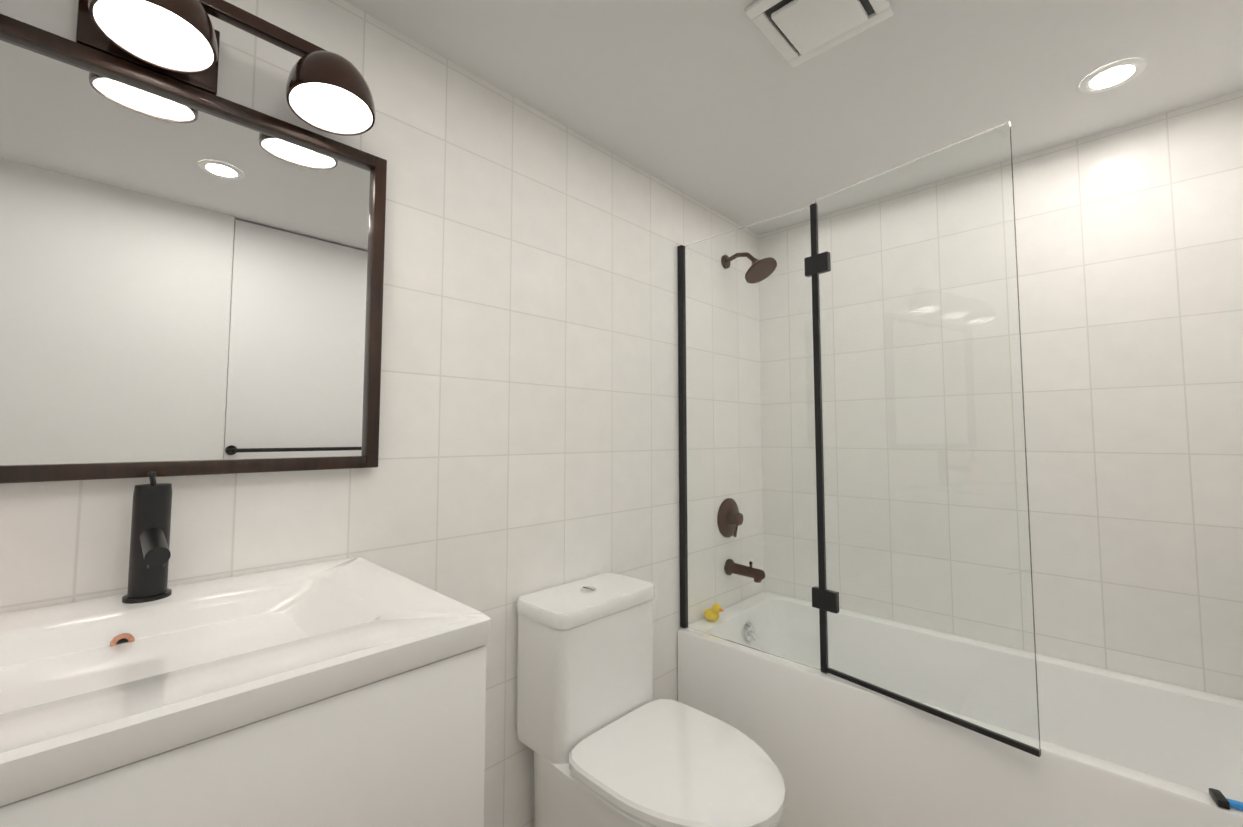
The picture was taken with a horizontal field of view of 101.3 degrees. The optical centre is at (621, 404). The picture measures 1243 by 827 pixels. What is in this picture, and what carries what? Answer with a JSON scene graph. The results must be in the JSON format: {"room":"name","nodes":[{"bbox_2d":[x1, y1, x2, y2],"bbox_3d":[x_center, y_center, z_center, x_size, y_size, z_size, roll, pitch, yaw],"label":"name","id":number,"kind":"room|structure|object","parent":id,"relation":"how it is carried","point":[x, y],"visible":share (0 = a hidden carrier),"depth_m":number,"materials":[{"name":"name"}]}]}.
{"room":"bathroom","nodes":[
{"label":"bathroom","id":0,"kind":"room"},
{"bbox_2d":[0,0,742,826],"bbox_3d":[-0.430,0.212,1.246,0.100,2.107,3.150,-3,-5,44],"label":"wall","id":1,"kind":"structure","parent":0,"point":[528,418],"depth_m":1.26,"materials":[{"name":"tile"}]},
{"bbox_2d":[0,14,386,483],"bbox_3d":[-0.761,-0.214,0.834,0.027,0.660,0.710,-3,-5,44],"label":"framed mirror","id":2,"kind":"object","parent":1,"relation":"attached to","point":[191,280],"visible":1,"depth_m":0.85,"materials":[{"name":"brown mirror"}]},
{"bbox_2d":[76,0,375,135],"bbox_3d":[-0.717,-0.608,0.787,0.189,0.125,0.624,-3,-5,44],"label":"sconce","id":3,"kind":"object","parent":1,"relation":"attached to","point":[326,90],"visible":0.98,"depth_m":0.83,"materials":[{"name":"brown metal"}]},
{"bbox_2d":[677,121,1040,756],"bbox_3d":[0.550,0.073,1.483,0.994,1.382,0.098,-3,-5,44],"label":"screen","id":4,"kind":"object","parent":1,"relation":"attached to","point":[853,495],"visible":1,"depth_m":1.36,"materials":[{"name":"clear glass"}]},
{"bbox_2d":[344,0,1242,226],"bbox_3d":[0.149,-0.923,0.757,1.708,0.100,3.150,-3,-5,44],"label":"ceiling","id":5,"kind":"structure","parent":0,"point":[725,108],"depth_m":1.30,"materials":[{"name":"paint"}]},
{"bbox_2d":[745,0,893,67],"bbox_3d":[0.426,-0.840,1.096,0.230,0.023,0.230,-3,-5,44],"label":"fan","id":6,"kind":"object","parent":5,"relation":"attached to","point":[796,32],"visible":1,"depth_m":1.11,"materials":[{"name":"white plastic"}]},
{"bbox_2d":[1079,58,1146,92],"bbox_3d":[1.251,-0.836,1.300,0.124,0.007,0.124,-3,-5,44],"label":"recessed light","id":7,"kind":"object","parent":5,"relation":"in","point":[1113,75],"visible":1,"depth_m":1.29,"materials":[{"name":"white plastic"}]},
{"bbox_2d":[1012,90,1242,700],"bbox_3d":[1.207,0.245,1.787,1.508,2.107,0.100,-3,-5,44],"label":"wall","id":8,"kind":"structure","parent":0,"point":[1129,241],"depth_m":1.46,"materials":[{"name":"tile"}]},
{"bbox_3d":[0.149,1.280,0.623,1.708,0.100,3.150,-3,-5,44],"label":"floor","id":9,"kind":"structure","parent":0,"visible":0},
{"bbox_2d":[0,471,490,826],"bbox_3d":[-0.636,0.657,0.570,0.497,1.137,0.800,-3,-5,44],"label":"vanity cabinet","id":10,"kind":"object","parent":9,"relation":"on","point":[349,692],"visible":0.98,"depth_m":0.60,"materials":[{"name":"ceramic"}]},
{"bbox_2d":[122,471,171,603],"bbox_3d":[-0.691,0.196,0.752,0.155,0.195,0.056,-3,-5,44],"label":"faucet","id":11,"kind":"object","parent":10,"relation":"on","point":[150,554],"depth_m":0.77,"materials":[{"name":"black metal"}]},
{"bbox_2d":[516,573,784,826],"bbox_3d":[0.070,0.872,1.190,0.635,0.782,0.378,-3,-5,44],"label":"toilet","id":12,"kind":"object","parent":9,"relation":"on","point":[605,738],"visible":1,"depth_m":1.19,"materials":[{"name":"white ceramic"}]},
{"bbox_2d":[678,627,1242,826],"bbox_3d":[0.954,1.025,1.476,1.504,0.511,0.626,-3,-5,44],"label":"bathtub","id":13,"kind":"object","parent":9,"relation":"on","point":[1118,749],"visible":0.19,"depth_m":1.34,"materials":[{"name":"ceramic"}]},
{"bbox_2d":[1209,788,1242,809],"bbox_3d":[1.140,0.726,0.912,0.116,0.014,0.046,-3,-5,44],"label":"razor","id":14,"kind":"object","parent":13,"relation":"on","point":[1219,798],"visible":1,"depth_m":0.93,"materials":[{"name":"black plastic"}]}
]}

